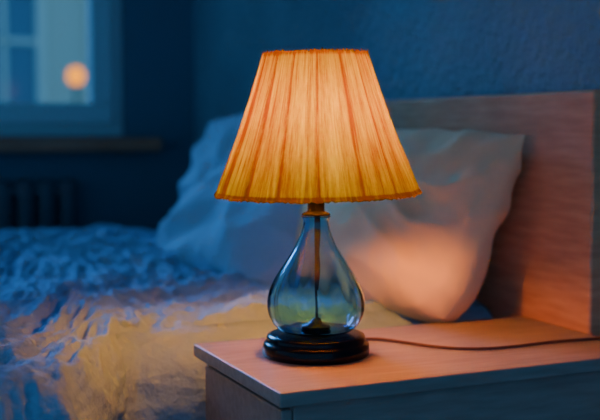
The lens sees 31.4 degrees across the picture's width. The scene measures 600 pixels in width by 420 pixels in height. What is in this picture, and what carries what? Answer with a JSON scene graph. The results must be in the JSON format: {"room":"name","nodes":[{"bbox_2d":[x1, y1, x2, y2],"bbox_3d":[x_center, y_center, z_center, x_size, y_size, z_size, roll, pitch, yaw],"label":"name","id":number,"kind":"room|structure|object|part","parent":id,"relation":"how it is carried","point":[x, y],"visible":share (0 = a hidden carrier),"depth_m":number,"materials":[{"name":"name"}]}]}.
{"room":"bedroom","nodes":[
{"label":"bedroom","id":0,"kind":"room"},
{"bbox_2d":[121,0,194,135],"bbox_3d":[-0.565,-0.912,4.042,0.270,1.260,0.200,-2,5,-24],"label":"wall","id":1,"kind":"structure","parent":0,"point":[157,36],"depth_m":3.98,"materials":[{"name":"blue paint"}]},
{"bbox_2d":[194,0,599,148],"bbox_3d":[0.727,-0.466,1.706,0.150,2.500,5.570,-2,5,-24],"label":"wall","id":2,"kind":"structure","parent":0,"point":[417,49],"depth_m":2.54,"materials":[{"name":"blue paint"}]},
{"bbox_3d":[-1.325,0.875,0.881,4.650,0.050,5.570,-2,5,-24],"label":"floor","id":3,"kind":"structure","parent":0,"visible":0},
{"bbox_2d":[0,178,76,229],"bbox_3d":[-1.344,0.274,3.606,1.180,0.740,0.055,-2,5,-24],"label":"radiator","id":4,"kind":"object","parent":3,"relation":"on","point":[24,190],"visible":0.43,"depth_m":3.75,"materials":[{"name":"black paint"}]},
{"bbox_2d":[0,136,194,232],"bbox_3d":[-2.494,0.225,3.258,4.500,0.890,0.200,-2,5,-24],"label":"wall","id":5,"kind":"structure","parent":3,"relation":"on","point":[122,190],"depth_m":3.94,"materials":[{"name":"blue paint"}]},
{"bbox_2d":[0,120,122,135],"bbox_3d":[-1.738,-0.272,3.528,2.330,0.060,0.080,-2,5,-24],"label":"frame","id":6,"kind":"object","parent":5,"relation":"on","point":[114,129],"visible":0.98,"depth_m":3.88,"materials":[{"name":"grey paint"}]},
{"bbox_2d":[0,0,121,123],"bbox_3d":[-1.194,-0.880,3.711,1.150,1.155,0.110,-2,5,-24],"label":"window","id":7,"kind":"structure","parent":6,"relation":"on","point":[10,112],"depth_m":3.88,"materials":[{"name":"grey paint"}]},
{"bbox_2d":[87,0,111,102],"bbox_3d":[-0.737,-0.901,3.894,0.075,1.020,0.070,-2,5,-24],"label":"stile","id":8,"kind":"object","parent":7,"relation":"on","point":[99,44],"visible":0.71,"depth_m":3.89,"materials":[{"name":"grey paint"}]},
{"bbox_3d":[-0.703,-0.905,3.947,0.060,1.140,0.080,-2,5,-24],"label":"frame stile","id":9,"kind":"part","parent":7,"relation":"part of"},
{"bbox_2d":[0,138,162,152],"bbox_3d":[-1.691,-0.205,3.439,2.540,0.050,0.170,-2,5,-24],"label":"sill","id":10,"kind":"structure","parent":5,"relation":"attached to","point":[7,145],"depth_m":3.76,"materials":[{"name":"brown wood"}]},
{"bbox_2d":[194,316,599,419],"bbox_3d":[0.196,0.505,1.801,0.688,0.550,0.377,-2,5,-24],"label":"nightstand","id":11,"kind":"object","parent":3,"relation":"on","point":[395,381],"visible":0.98,"depth_m":1.66,"materials":[{"name":"brown wood"}]},
{"bbox_3d":[-0.086,0.373,1.664,0.018,0.203,0.327,-2,5,-24],"label":"drawer","id":12,"kind":"part","parent":11,"relation":"part of","materials":[{"name":"brown wood"}]},
{"bbox_2d":[214,47,421,365],"bbox_3d":[0.027,-0.010,1.715,0.330,0.490,0.333,-2,5,-24],"label":"table lamp","id":13,"kind":"object","parent":11,"relation":"on","point":[316,129],"visible":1,"depth_m":1.62,"materials":[{"name":"orange fabric"}]},
{"bbox_3d":[0.026,0.103,1.721,0.157,0.188,0.157,-2,5,-24],"label":"glass","id":14,"kind":"part","parent":13,"relation":"part of","materials":[{"name":"blue"}]},
{"bbox_2d":[366,337,599,349],"bbox_3d":[0.325,0.399,1.819,0.492,0.359,0.098,0,4,-3],"label":"power cord","id":15,"kind":"object","parent":11,"relation":"on","point":[367,338],"visible":0.91,"depth_m":1.79,"materials":[{"name":"brown plastic"}]},
{"bbox_2d":[384,89,599,336],"bbox_3d":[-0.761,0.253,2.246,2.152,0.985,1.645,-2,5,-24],"label":"headboard","id":16,"kind":"object","parent":3,"relation":"on","point":[544,264],"visible":0.06,"depth_m":2.03,"materials":[{"name":"brown wood"}]},
{"bbox_2d":[0,223,492,419],"bbox_3d":[-0.782,0.335,2.175,2.160,0.462,1.928,-2,5,-24],"label":"duvet","id":17,"kind":"object","parent":16,"relation":"on","point":[98,322],"visible":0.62,"depth_m":1.94,"materials":[{"name":"blue fabric"}]},
{"bbox_2d":[177,112,244,201],"bbox_3d":[-0.164,-0.049,2.983,0.309,0.457,0.748,-2,5,-24],"label":"pillow","id":18,"kind":"object","parent":17,"relation":"on","point":[214,147],"visible":0.17,"depth_m":3.00,"materials":[{"name":"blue fabric"}]},
{"bbox_2d":[153,164,306,282],"bbox_3d":[-0.124,0.030,2.691,0.334,0.327,0.665,-3,5,-32],"label":"pillow","id":19,"kind":"object","parent":17,"relation":"on","point":[249,241],"visible":0.34,"depth_m":2.50,"materials":[{"name":"blue fabric"}]},
{"bbox_2d":[295,129,524,322],"bbox_3d":[0.180,0.016,2.311,0.291,0.383,0.715,-2,5,-24],"label":"pillow","id":20,"kind":"object","parent":17,"relation":"on","point":[420,257],"visible":0.59,"depth_m":2.04,"materials":[{"name":"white fabric"}]},
{"label":"outside","id":21,"kind":"structure","parent":0,"visible":0},
{"bbox_3d":[-7.004,2.786,15.836,24.000,0.100,25.830,-2,5,-24],"label":"ground","id":22,"kind":"structure","parent":21,"visible":0},
{"bbox_2d":[45,0,85,102],"bbox_3d":[-5.534,-0.210,12.332,16.000,6.400,3.000,-2,5,-24],"label":"facade","id":23,"kind":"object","parent":22,"relation":"on","point":[64,19],"visible":0.02,"depth_m":11.88,"materials":[{"name":"beige"}]},
{"bbox_2d":[0,0,7,101],"bbox_3d":[-3.221,-1.584,11.595,0.060,1.550,0.050,-2,5,-24],"label":"mullion","id":24,"kind":"object","parent":23,"relation":"attached to","point":[3,51],"visible":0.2,"depth_m":11.56,"materials":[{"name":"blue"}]},
{"bbox_2d":[0,0,36,102],"bbox_3d":[-3.232,-1.585,11.618,0.700,1.550,0.040,-2,5,-24],"label":"pane","id":25,"kind":"object","parent":23,"relation":"attached to","point":[20,14],"visible":0.5,"depth_m":11.67,"materials":[{"name":"blue"}]},
{"bbox_2d":[0,38,35,43],"bbox_3d":[-3.221,-1.838,11.576,0.700,0.060,0.050,-2,5,-24],"label":"transom","id":26,"kind":"object","parent":25,"relation":"attached to","point":[8,40],"visible":1,"depth_m":11.62,"materials":[{"name":"beige wood"}]},
{"bbox_2d":[35,0,46,102],"bbox_3d":[-2.853,-1.595,11.749,0.100,1.750,0.070,-2,5,-24],"label":"surround","id":27,"kind":"object","parent":23,"relation":"attached to","point":[39,4],"visible":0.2,"depth_m":11.71,"materials":[{"name":"beige wood"}]},
{"bbox_2d":[85,0,87,102],"bbox_3d":[-2.351,-1.612,11.974,0.100,1.750,0.070,-2,5,-24],"label":"surround","id":28,"kind":"object","parent":23,"relation":"attached to","point":[85,0],"visible":0.08,"depth_m":11.93,"materials":[{"name":"beige wood"}]},
{"bbox_2d":[67,67,84,102],"bbox_3d":[-2.093,0.909,10.119,0.164,4.500,0.164,-2,5,-24],"label":"street lamp","id":29,"kind":"object","parent":22,"relation":"on","point":[75,75],"visible":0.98,"depth_m":9.91,"materials":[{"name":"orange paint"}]},
{"bbox_3d":[-2.093,-1.250,9.957,0.164,0.170,0.164,-2,5,-24],"label":"globe","id":30,"kind":"part","parent":29,"relation":"part of"}
]}

